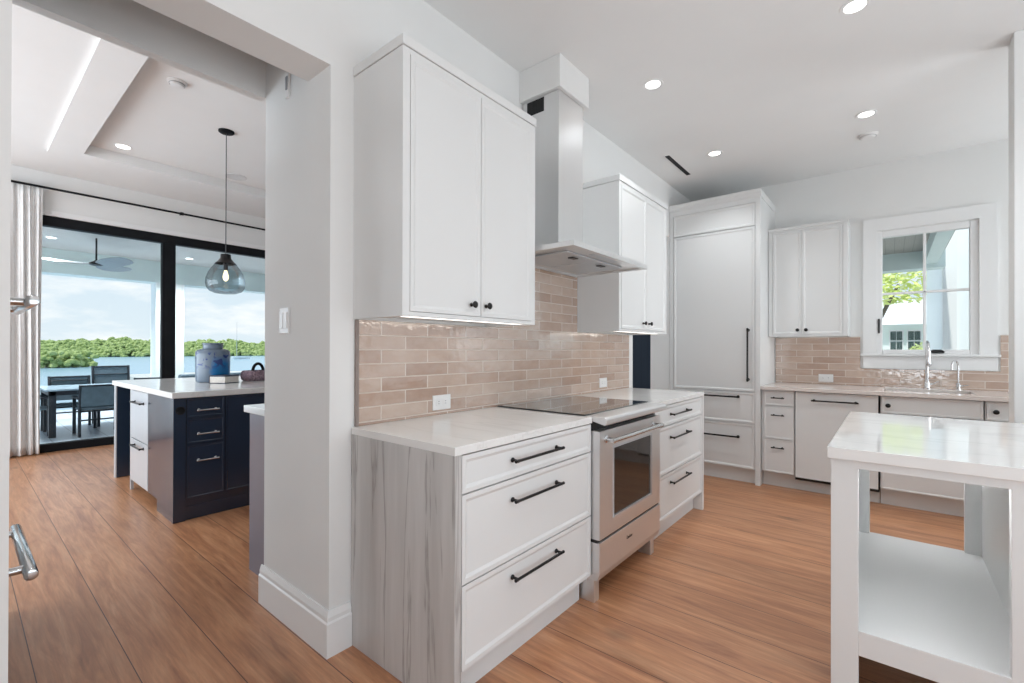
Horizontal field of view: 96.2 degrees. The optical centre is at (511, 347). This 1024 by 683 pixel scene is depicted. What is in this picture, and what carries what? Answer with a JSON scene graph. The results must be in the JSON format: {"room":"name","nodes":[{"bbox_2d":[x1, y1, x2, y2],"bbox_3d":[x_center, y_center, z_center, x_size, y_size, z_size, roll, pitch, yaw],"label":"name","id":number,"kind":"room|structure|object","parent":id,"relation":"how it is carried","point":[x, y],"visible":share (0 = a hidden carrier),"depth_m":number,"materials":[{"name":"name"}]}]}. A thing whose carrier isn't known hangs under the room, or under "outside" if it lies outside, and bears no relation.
{"room":"kitchen","nodes":[
{"label":"kitchen","id":0,"kind":"room"},
{"bbox_2d":[9,295,40,580],"bbox_3d":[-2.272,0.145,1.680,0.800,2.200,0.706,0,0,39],"label":"door handle","id":1,"kind":"object","parent":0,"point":[28,568],"visible":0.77,"depth_m":1.79,"materials":[{"name":"metal"}]},
{"bbox_2d":[40,409,113,443],"bbox_3d":[-5.895,1.514,10.030,6.070,0.300,16.000,0,0,39],"label":"terrace","id":2,"kind":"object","parent":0,"point":[64,420],"depth_m":7.72,"materials":[{"name":"grey concrete"}]},
{"bbox_2d":[40,395,47,435],"bbox_3d":[-7.480,0.953,7.012,0.560,0.794,0.620,0,0,39],"label":"outdoor chair","id":3,"kind":"object","parent":2,"relation":"on","point":[44,407],"visible":0.27,"depth_m":7.35,"materials":[{"name":"grey metal"}]},
{"bbox_2d":[47,375,96,427],"bbox_3d":[-7.424,0.916,7.756,0.620,0.874,0.560,0,0,39],"label":"outdoor chair","id":4,"kind":"object","parent":2,"relation":"on","point":[83,379],"visible":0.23,"depth_m":7.86,"materials":[{"name":"grey metal"}]},
{"bbox_2d":[40,383,111,438],"bbox_3d":[-6.634,0.991,7.992,1.120,0.728,2.190,0,0,39],"label":"outdoor table","id":5,"kind":"object","parent":2,"relation":"on","point":[52,391],"visible":0.31,"depth_m":6.92,"materials":[{"name":"grey metal"}]},
{"bbox_2d":[71,384,113,437],"bbox_3d":[-6.548,0.956,7.279,0.620,0.794,0.560,0,0,39],"label":"outdoor chair","id":6,"kind":"object","parent":2,"relation":"on","point":[90,398],"visible":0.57,"depth_m":7.08,"materials":[{"name":"grey metal"}]},
{"bbox_2d":[91,365,129,426],"bbox_3d":[-7.165,0.839,8.276,0.620,1.033,0.560,0,0,39],"label":"outdoor chair","id":7,"kind":"object","parent":2,"relation":"on","point":[99,374],"visible":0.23,"depth_m":8.41,"materials":[{"name":"grey metal"}]},
{"bbox_2d":[134,377,159,379],"bbox_3d":[-6.732,0.960,8.675,0.620,0.794,0.560,0,0,39],"label":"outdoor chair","id":8,"kind":"object","parent":2,"relation":"on","point":[147,377],"visible":0.08,"depth_m":8.82,"materials":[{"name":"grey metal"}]},
{"bbox_2d":[150,282,183,377],"bbox_3d":[-7.509,-0.015,10.013,0.460,2.750,0.570,0,0,39],"label":"porch column","id":9,"kind":"structure","parent":2,"relation":"on","point":[155,287],"depth_m":9.90,"materials":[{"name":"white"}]},
{"bbox_2d":[42,247,264,293],"bbox_3d":[-6.841,-1.609,10.825,0.400,0.455,16.000,0,0,39],"label":"beam","id":10,"kind":"structure","parent":9,"relation":"on","point":[143,271],"depth_m":9.53,"materials":[{"name":"white paint"}]},
{"bbox_2d":[178,372,240,377],"bbox_3d":[-6.325,0.947,9.901,0.730,0.830,1.610,0,0,39],"label":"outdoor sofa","id":11,"kind":"object","parent":2,"relation":"on","point":[235,373],"visible":0.09,"depth_m":9.22,"materials":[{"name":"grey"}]},
{"bbox_2d":[11,3,264,217],"bbox_3d":[-3.030,-2.232,4.386,5.470,0.332,9.500,0,0,39],"label":"ceiling","id":12,"kind":"structure","parent":0,"point":[50,57],"depth_m":4.12,"materials":[{"name":"paint"}]},
{"bbox_2d":[11,165,264,249],"bbox_3d":[-5.153,-0.547,6.126,0.180,3.600,9.700,0,0,39],"label":"wall","id":13,"kind":"structure","parent":0,"point":[53,200],"depth_m":6.15,"materials":[{"name":"paint"}]},
{"bbox_2d":[11,180,264,230],"bbox_3d":[-4.306,-1.885,6.925,0.112,0.044,5.400,0,0,39],"label":"curtain rod","id":14,"kind":"object","parent":13,"relation":"attached to","point":[13,181],"visible":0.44,"depth_m":5.99,"materials":[{"name":"black metal"}]},
{"bbox_2d":[9,182,42,457],"bbox_3d":[-5.727,-0.322,5.145,0.100,3.110,0.658,0,0,39],"label":"curtain","id":15,"kind":"object","parent":14,"relation":"hanging from","point":[26,201],"visible":0.67,"depth_m":5.30,"materials":[{"name":"fabric"}]},
{"bbox_2d":[12,215,264,456],"bbox_3d":[-5.224,-0.155,5.988,0.105,2.855,7.800,0,0,39],"label":"door","id":16,"kind":"structure","parent":13,"relation":"attached to","point":[168,243],"depth_m":6.38,"materials":[{"name":"black metal"}]},
{"bbox_2d":[43,209,264,249],"bbox_3d":[-5.172,-1.613,5.946,0.020,0.060,7.910,0,0,39],"label":"trim","id":17,"kind":"structure","parent":13,"relation":"attached to","point":[45,212],"depth_m":6.20,"materials":[{"name":"paint"}]},
{"bbox_2d":[42,226,264,273],"bbox_3d":[-5.296,-1.882,9.554,4.400,0.110,16.000,0,0,39],"label":"ceiling","id":18,"kind":"structure","parent":0,"point":[69,240],"depth_m":8.57,"materials":[{"name":"white paint"}]},
{"bbox_2d":[42,238,133,271],"bbox_3d":[-6.986,-1.600,7.557,1.436,0.474,1.384,0,0,39],"label":"ceiling fan","id":19,"kind":"object","parent":18,"relation":"hanging from","point":[114,264],"visible":0.95,"depth_m":7.60,"materials":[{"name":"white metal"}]},
{"bbox_2d":[90,57,265,189],"bbox_3d":[-1.248,-2.255,5.606,4.270,0.170,5.350,0,0,39],"label":"ceiling","id":20,"kind":"structure","parent":0,"point":[162,123],"depth_m":4.50,"materials":[{"name":"paint"}]},
{"bbox_2d":[113,143,132,149],"bbox_3d":[-4.207,-2.176,4.970,0.160,0.005,0.160,0,0,39],"label":"recessed light","id":21,"kind":"object","parent":20,"relation":"in","point":[118,145],"visible":1,"depth_m":4.96,"materials":[{"name":"paint"}]},
{"bbox_2d":[166,77,187,88],"bbox_3d":[-2.745,-2.160,3.765,0.140,0.038,0.140,0,0,39],"label":"smoke detector","id":22,"kind":"object","parent":20,"relation":"attached to","point":[177,83],"visible":1,"depth_m":3.74,"materials":[{"name":"white plastic"}]},
{"bbox_2d":[205,128,245,293],"bbox_3d":[-2.871,-1.359,4.613,0.348,1.636,0.348,0,0,39],"label":"pendant lamp","id":23,"kind":"object","parent":20,"relation":"hanging from","point":[225,259],"visible":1,"depth_m":4.61,"materials":[{"name":"glass"}]},
{"bbox_2d":[223,263,227,269],"bbox_3d":[-2.873,-0.819,4.612,0.040,0.075,0.040,0,0,39],"label":"socket","id":24,"kind":"object","parent":23,"relation":"attached to","point":[225,265],"depth_m":4.60,"materials":[{"name":"brown metal"}]},
{"bbox_2d":[225,173,246,180],"bbox_3d":[-3.509,-2.171,5.842,0.240,0.006,0.240,0,0,39],"label":"ceiling speaker","id":25,"kind":"object","parent":20,"relation":"attached to","point":[232,176],"visible":0.91,"depth_m":5.85},
{"bbox_2d":[0,0,691,682],"bbox_3d":[-0.376,-0.497,2.838,0.665,3.500,7.300,0,0,39],"label":"wall","id":26,"kind":"structure","parent":0,"point":[309,416],"depth_m":1.95,"materials":[{"name":"paint"}]},
{"bbox_2d":[279,307,289,333],"bbox_3d":[-1.050,-0.126,2.117,0.090,0.120,0.012,0,0,39],"label":"light switch","id":27,"kind":"object","parent":26,"relation":"attached to","point":[284,315],"visible":1,"depth_m":2.10,"materials":[{"name":"white plastic"}]},
{"bbox_2d":[285,72,289,98],"bbox_3d":[-1.028,-1.206,2.104,0.033,0.120,0.013,0,0,39],"label":"sensor","id":28,"kind":"object","parent":26,"relation":"attached to","point":[287,74],"visible":0.81,"depth_m":2.10,"materials":[{"name":"white plastic"}]},
{"bbox_2d":[258,564,351,659],"bbox_3d":[-0.958,1.159,2.092,0.651,0.182,0.112,0,0,39],"label":"baseboard","id":29,"kind":"object","parent":26,"relation":"attached to","point":[328,632],"visible":1,"depth_m":1.95,"materials":[{"name":"paint"}]},
{"bbox_2d":[353,33,535,326],"bbox_3d":[-0.264,-0.656,2.159,0.371,1.070,0.847,0,0,39],"label":"upper cabinet","id":30,"kind":"object","parent":26,"relation":"attached to","point":[444,200],"visible":1,"depth_m":1.91,"materials":[{"name":"paint"}]},
{"bbox_2d":[354,268,628,426],"bbox_3d":[0.175,-0.098,2.973,0.011,0.874,2.645,0,0,39],"label":"backsplash","id":31,"kind":"structure","parent":26,"relation":"attached to","point":[399,367],"depth_m":2.56,"materials":[{"name":"tile"}]},
{"bbox_2d":[432,394,450,410],"bbox_3d":[-0.354,0.274,2.319,0.008,0.074,0.118,0,0,39],"label":"wall outlet","id":32,"kind":"object","parent":31,"relation":"attached to","point":[439,402],"visible":1,"depth_m":2.31,"materials":[{"name":"white plastic"}]},
{"bbox_2d":[436,399,441,405],"bbox_3d":[-0.366,0.274,2.300,0.002,0.034,0.034,0,0,39],"label":"socket","id":33,"kind":"object","parent":32,"relation":"attached to","point":[438,401],"depth_m":2.30,"materials":[{"name":"white plastic"}]},
{"bbox_2d":[443,398,447,404],"bbox_3d":[-0.338,0.274,2.334,0.002,0.034,0.034,0,0,39],"label":"socket","id":34,"kind":"object","parent":32,"relation":"attached to","point":[445,400],"depth_m":2.33,"materials":[{"name":"white plastic"}]},
{"bbox_2d":[599,378,606,387],"bbox_3d":[0.720,0.273,3.623,0.008,0.074,0.118,0,0,39],"label":"wall outlet","id":35,"kind":"object","parent":31,"relation":"attached to","point":[602,381],"visible":1,"depth_m":3.61,"materials":[{"name":"white plastic"}]},
{"bbox_2d":[523,89,647,276],"bbox_3d":[0.385,-1.004,2.794,0.538,0.996,0.898,0,0,39],"label":"range hood","id":36,"kind":"object","parent":26,"relation":"attached to","point":[560,248],"visible":0.96,"depth_m":2.73,"materials":[{"name":"metal"}]},
{"bbox_2d":[527,97,543,115],"bbox_3d":[0.141,-1.453,2.773,0.127,0.085,0.003,0,0,39],"label":"vent grille","id":37,"kind":"object","parent":36,"relation":"attached to","point":[535,107],"depth_m":2.77,"materials":[{"name":"black metal"}]},
{"bbox_2d":[577,174,666,334],"bbox_3d":[0.884,-0.649,3.553,0.371,1.070,0.864,0,0,39],"label":"upper cabinet","id":38,"kind":"object","parent":26,"relation":"attached to","point":[620,217],"visible":0.96,"depth_m":3.28,"materials":[{"name":"paint"}]},
{"bbox_2d":[8,444,963,682],"bbox_3d":[-1.065,1.312,2.814,10.500,0.120,9.600,0,0,39],"label":"floor","id":39,"kind":"structure","parent":0,"point":[737,589],"depth_m":2.28,"materials":[{"name":"brown wood"}]},
{"bbox_2d":[129,389,147,490],"bbox_3d":[-2.725,0.808,4.413,0.585,0.889,1.445,0,0,39],"label":"drawer cabinet","id":40,"kind":"object","parent":39,"relation":"on","point":[138,401],"visible":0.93,"depth_m":3.86,"materials":[{"name":"white paint"}]},
{"bbox_2d":[114,385,264,523],"bbox_3d":[-2.641,0.809,4.433,1.930,0.889,1.509,0,0,39],"label":"kitchen island","id":41,"kind":"object","parent":39,"relation":"on","point":[199,447],"visible":0.56,"depth_m":3.47,"materials":[{"name":"blue paint"}]},
{"bbox_2d":[112,376,264,398],"bbox_3d":[-2.643,0.342,4.467,1.935,0.043,1.582,0,0,39],"label":"island countertop","id":42,"kind":"structure","parent":41,"relation":"on","point":[173,388],"depth_m":3.73,"materials":[{"name":"white stone"}]},
{"bbox_2d":[195,343,229,382],"bbox_3d":[-2.835,0.136,4.355,0.282,0.366,0.282,0,0,39],"label":"vase","id":43,"kind":"object","parent":42,"relation":"on","point":[212,359],"visible":0.89,"depth_m":4.25,"materials":[{"name":"blue ceramic"}]},
{"bbox_2d":[209,374,239,383],"bbox_3d":[-2.634,0.284,4.207,0.162,0.071,0.180,0,0,7],"label":"book","id":44,"kind":"object","parent":42,"relation":"on","point":[215,379],"visible":1,"depth_m":4.13,"materials":[{"name":"white paper"}]},
{"bbox_2d":[240,362,264,380],"bbox_3d":[-2.530,0.231,4.576,0.175,0.179,0.320,0,0,23],"label":"basket","id":45,"kind":"object","parent":42,"relation":"on","point":[246,375],"visible":0.84,"depth_m":4.47,"materials":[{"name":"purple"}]},
{"bbox_2d":[249,413,263,574],"bbox_3d":[-0.836,0.810,3.058,0.415,0.885,1.536,0,0,39],"label":"base cabinet","id":46,"kind":"object","parent":39,"relation":"on","point":[256,496],"visible":0.11,"depth_m":2.53,"materials":[{"name":"grey paint"}]},
{"bbox_2d":[244,403,264,415],"bbox_3d":[-0.847,0.347,3.071,0.455,0.038,1.574,0,0,39],"label":"countertop","id":47,"kind":"structure","parent":46,"relation":"on","point":[258,409],"depth_m":2.53,"materials":[{"name":"white stone"}]},
{"bbox_2d":[461,424,590,682],"bbox_3d":[-0.121,0.810,2.095,0.660,0.883,0.881,0,0,39],"label":"base cabinet","id":48,"kind":"object","parent":39,"relation":"on","point":[526,504],"visible":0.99,"depth_m":1.83,"materials":[{"name":"paint"}]},
{"bbox_2d":[351,407,591,682],"bbox_3d":[-0.144,0.794,2.093,0.632,0.915,0.918,0,0,39],"label":"countertop","id":49,"kind":"structure","parent":48,"relation":"on","point":[406,475],"depth_m":1.73,"materials":[{"name":"white stone"}]},
{"bbox_2d":[498,395,666,602],"bbox_3d":[0.438,0.794,2.714,0.724,0.922,0.772,0,0,39],"label":"range","id":50,"kind":"object","parent":39,"relation":"on","point":[625,434],"visible":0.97,"depth_m":2.45,"materials":[{"name":"metal"}]},
{"bbox_2d":[498,395,647,415],"bbox_3d":[0.384,0.336,2.763,0.580,0.006,0.768,0,0,39],"label":"cooktop","id":51,"kind":"object","parent":50,"relation":"in","point":[574,405],"depth_m":2.66,"materials":[{"name":"black glass"}]},
{"bbox_2d":[633,335,650,388],"bbox_3d":[1.286,0.069,6.542,2.390,2.400,0.565,0,0,39],"label":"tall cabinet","id":52,"kind":"object","parent":39,"relation":"on","point":[641,343],"visible":0.02,"depth_m":5.89,"materials":[{"name":"blue paint"}]},
{"bbox_2d":[653,396,703,538],"bbox_3d":[0.962,0.817,3.411,0.660,0.883,0.960,0,0,39],"label":"base cabinet","id":53,"kind":"object","parent":39,"relation":"on","point":[682,433],"visible":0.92,"depth_m":3.23,"materials":[{"name":"paint"}]},
{"bbox_2d":[574,388,703,404],"bbox_3d":[0.952,0.358,3.424,0.632,0.030,0.968,0,0,39],"label":"countertop","id":54,"kind":"structure","parent":53,"relation":"on","point":[666,397],"depth_m":3.38,"materials":[{"name":"white stone"}]},
{"bbox_2d":[669,188,775,485],"bbox_3d":[2.155,-0.096,4.720,0.846,2.722,0.730,0,0,39],"label":"refrigerator","id":55,"kind":"object","parent":39,"relation":"on","point":[721,347],"visible":0.73,"depth_m":4.42,"materials":[{"name":"paint"}]},
{"bbox_2d":[762,390,795,488],"bbox_3d":[2.588,0.824,4.377,0.261,0.883,0.702,0,0,39],"label":"base cabinet","id":56,"kind":"object","parent":39,"relation":"on","point":[778,406],"visible":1,"depth_m":4.14,"materials":[{"name":"paint"}]},
{"bbox_2d":[760,382,1008,401],"bbox_3d":[3.173,0.365,3.898,1.774,0.030,0.702,0,0,39],"label":"countertop","id":57,"kind":"structure","parent":56,"relation":"on","point":[998,396],"depth_m":3.79,"materials":[{"name":"stone"}]},
{"bbox_2d":[923,341,938,388],"bbox_3d":[3.520,0.144,3.854,0.104,0.412,0.226,0,0,39],"label":"faucet","id":58,"kind":"object","parent":57,"relation":"on","point":[927,383],"visible":1,"depth_m":3.84,"materials":[{"name":"silver metal"}]},
{"bbox_2d":[951,360,968,389],"bbox_3d":[3.682,0.225,3.805,0.146,0.252,0.067,0,0,-1],"label":"faucet","id":59,"kind":"object","parent":57,"relation":"on","point":[958,385],"visible":1,"depth_m":3.81,"materials":[{"name":"silver metal"}]},
{"bbox_2d":[795,391,879,502],"bbox_3d":[2.890,0.825,4.077,0.586,0.880,0.626,0,0,39],"label":"dishwasher","id":60,"kind":"object","parent":39,"relation":"on","point":[818,416],"visible":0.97,"depth_m":3.94,"materials":[{"name":"paint"}]},
{"bbox_2d":[831,458,1023,682],"bbox_3d":[2.066,0.817,1.502,1.597,0.876,1.108,0,0,39],"label":"kitchen island","id":61,"kind":"object","parent":39,"relation":"on","point":[940,614],"visible":0.68,"depth_m":1.57,"materials":[{"name":"paint"}]},
{"bbox_2d":[827,411,1023,481],"bbox_3d":[2.087,0.359,1.504,1.646,0.038,1.172,0,0,39],"label":"island countertop","id":62,"kind":"structure","parent":61,"relation":"on","point":[989,449],"depth_m":1.62,"materials":[{"name":"stone"}]},
{"bbox_2d":[859,532,1008,673],"bbox_3d":[1.644,0.961,1.849,0.460,0.017,1.100,0,0,39],"label":"shelf","id":63,"kind":"object","parent":61,"relation":"attached to","point":[940,607],"depth_m":1.69,"materials":[{"name":"paint"}]},
{"bbox_2d":[880,396,983,516],"bbox_3d":[3.370,0.823,3.731,0.582,0.883,0.690,0,0,39],"label":"base cabinet","id":64,"kind":"object","parent":39,"relation":"on","point":[933,495],"visible":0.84,"depth_m":3.52,"materials":[{"name":"paint"}]},
{"bbox_2d":[984,401,1008,422],"bbox_3d":[3.727,0.823,3.436,0.332,0.883,0.690,0,0,39],"label":"drawer","id":65,"kind":"object","parent":39,"relation":"on","point":[994,411],"visible":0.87,"depth_m":3.27,"materials":[{"name":"paint"}]},
{"bbox_2d":[423,0,1023,200],"bbox_3d":[1.512,-1.773,1.226,4.500,0.150,7.200,0,0,39],"label":"ceiling","id":66,"kind":"structure","parent":0,"point":[778,87],"depth_m":2.81,"materials":[{"name":"paint"}]},
{"bbox_2d":[520,53,588,109],"bbox_3d":[0.265,-1.601,2.860,0.298,0.188,0.330,0,0,39],"label":"soffit","id":67,"kind":"object","parent":66,"relation":"attached to","point":[556,72],"depth_m":2.74,"materials":[{"name":"paint"}]},
{"bbox_2d":[643,79,662,89],"bbox_3d":[0.906,-1.691,2.952,0.128,0.005,0.128,0,0,39],"label":"recessed light","id":68,"kind":"object","parent":66,"relation":"in","point":[652,84],"visible":1,"depth_m":2.95,"materials":[{"name":"paint"}]},
{"bbox_2d":[665,156,689,174],"bbox_3d":[1.540,-1.687,4.255,0.036,0.006,0.555,0,0,39],"label":"air slot","id":69,"kind":"object","parent":66,"relation":"attached to","point":[669,158],"visible":1,"depth_m":4.24,"materials":[{"name":"black metal"}]},
{"bbox_2d":[707,150,722,156],"bbox_3d":[1.757,-1.686,3.986,0.128,0.005,0.128,0,0,39],"label":"recessed light","id":70,"kind":"object","parent":66,"relation":"in","point":[715,152],"visible":1,"depth_m":3.98,"materials":[{"name":"paint"}]},
{"bbox_2d":[839,0,870,15],"bbox_3d":[1.699,-1.691,2.276,0.128,0.005,0.128,0,0,39],"label":"recessed light","id":71,"kind":"object","parent":66,"relation":"in","point":[851,6],"visible":1,"depth_m":2.28,"materials":[{"name":"paint"}]},
{"bbox_2d":[855,110,876,118],"bbox_3d":[2.557,-1.686,3.318,0.128,0.005,0.128,0,0,39],"label":"recessed light","id":72,"kind":"object","parent":66,"relation":"in","point":[868,113],"visible":1,"depth_m":3.32,"materials":[{"name":"paint"}]},
{"bbox_2d":[858,131,878,140],"bbox_3d":[2.820,-1.673,3.640,0.132,0.027,0.132,0,0,39],"label":"smoke detector","id":73,"kind":"object","parent":66,"relation":"attached to","point":[868,135],"visible":1,"depth_m":3.61,"materials":[{"name":"white plastic"}]},
{"bbox_2d":[692,139,1008,391],"bbox_3d":[3.736,-0.334,4.005,4.600,3.200,0.170,0,0,39],"label":"wall","id":74,"kind":"structure","parent":0,"point":[978,174],"depth_m":4.10,"materials":[{"name":"paint"}]},
{"bbox_2d":[768,219,850,337],"bbox_3d":[2.837,-0.626,4.393,0.630,1.040,0.372,0,0,39],"label":"upper cabinet","id":75,"kind":"object","parent":74,"relation":"attached to","point":[809,264],"visible":1,"depth_m":4.26,"materials":[{"name":"paint"}]},
{"bbox_2d":[776,335,1008,391],"bbox_3d":[3.396,0.123,4.165,1.770,0.455,0.008,0,0,39],"label":"backsplash","id":76,"kind":"structure","parent":74,"relation":"attached to","point":[799,359],"depth_m":4.33,"materials":[{"name":"tile"}]},
{"bbox_2d":[819,374,832,381],"bbox_3d":[3.038,0.291,4.448,0.118,0.074,0.008,0,0,39],"label":"wall outlet","id":77,"kind":"object","parent":76,"relation":"attached to","point":[822,377],"visible":1,"depth_m":4.45,"materials":[{"name":"white plastic"}]},
{"bbox_2d":[860,202,1000,370],"bbox_3d":[3.607,-0.495,4.011,0.903,1.367,0.105,0,0,39],"label":"window","id":78,"kind":"structure","parent":74,"relation":"in","point":[982,354],"depth_m":3.91,"materials":[{"name":"paint"}]},
{"bbox_2d":[883,231,954,254],"bbox_3d":[3.921,-2.018,8.634,6.600,0.100,7.100,0,0,39],"label":"ceiling","id":79,"kind":"structure","parent":0,"point":[913,243],"depth_m":8.70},
{"bbox_2d":[883,249,945,273],"bbox_3d":[6.114,-1.795,11.297,6.600,0.380,0.400,0,0,39],"label":"beam","id":80,"kind":"structure","parent":79,"relation":"attached to","point":[908,261],"depth_m":9.41,"materials":[{"name":"green paint"}]},
{"bbox_2d":[926,230,954,263],"bbox_3d":[6.207,-1.860,6.557,0.190,0.320,6.800,0,0,39],"label":"beam","id":81,"kind":"structure","parent":79,"relation":"attached to","point":[937,242],"depth_m":7.75,"materials":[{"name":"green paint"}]},
{"bbox_2d":[1008,30,1023,423],"bbox_3d":[3.552,-0.216,1.837,2.128,2.950,0.150,0,0,39],"label":"wall","id":82,"kind":"structure","parent":0,"point":[1016,46],"depth_m":2.45,"materials":[{"name":"paint"}]},
{"label":"outside","id":83,"kind":"structure","parent":0,"visible":0},
{"bbox_2d":[40,355,264,409],"bbox_3d":[-120.528,3.296,196.422,407.700,0.400,650.000,0,0,39],"label":"lagoon","id":84,"kind":"structure","parent":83,"point":[138,365],"depth_m":70.38,"materials":[{"name":"blue liquid"}]},
{"bbox_2d":[40,350,98,367],"bbox_3d":[-68.258,1.570,64.514,8.933,3.109,14.401,0,0,39],"label":"clump","id":85,"kind":"object","parent":84,"relation":"on","point":[50,359],"visible":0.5,"depth_m":65.57,"materials":[{"name":"green plant"}]},
{"bbox_2d":[40,336,264,356],"bbox_3d":[-122.008,-0.027,168.098,17.140,8.029,119.221,0,0,39],"label":"thicket","id":86,"kind":"object","parent":84,"relation":"on","point":[125,346],"visible":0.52,"depth_m":155.87,"materials":[{"name":"green plant"}]},
{"bbox_2d":[232,354,249,358],"bbox_3d":[-72.931,-1.978,123.461,2.295,9.900,4.219,0,0,39],"label":"sailboat","id":87,"kind":"object","parent":84,"relation":"on","point":[236,356],"visible":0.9,"depth_m":122.67,"materials":[{"name":"metal"}]},
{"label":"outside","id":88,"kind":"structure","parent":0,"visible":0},
{"bbox_2d":[130,371,240,379],"bbox_3d":[19.489,1.699,26.433,60.000,0.350,54.400,0,0,39],"label":"patio","id":89,"kind":"structure","parent":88,"point":[132,376],"depth_m":23.81,"materials":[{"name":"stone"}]},
{"bbox_2d":[883,299,926,349],"bbox_3d":[17.282,-0.297,21.395,10.000,3.700,6.000,0,0,39],"label":"house","id":90,"kind":"structure","parent":89,"relation":"on","point":[902,322],"depth_m":19.12,"materials":[{"name":"paint"}]},
{"bbox_2d":[883,271,926,316],"bbox_3d":[13.419,-0.735,16.078,2.681,4.538,2.593,0,0,-2],"label":"tree","id":91,"kind":"object","parent":89,"relation":"on","point":[891,299],"visible":0.52,"depth_m":15.80,"materials":[{"name":"green plant"}]},
{"bbox_2d":[907,342,922,349],"bbox_3d":[14.300,0.642,16.013,1.304,1.715,1.346,0,0,-1],"label":"shrub","id":92,"kind":"object","parent":89,"relation":"on","point":[919,346],"visible":0.05,"depth_m":16.00,"materials":[{"name":"green plant"}]},
{"bbox_2d":[927,228,968,349],"bbox_3d":[12.857,-1.593,10.057,5.415,6.200,6.140,0,0,39],"label":"house wing","id":93,"kind":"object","parent":89,"relation":"on","point":[947,312],"visible":0.12,"depth_m":9.32,"materials":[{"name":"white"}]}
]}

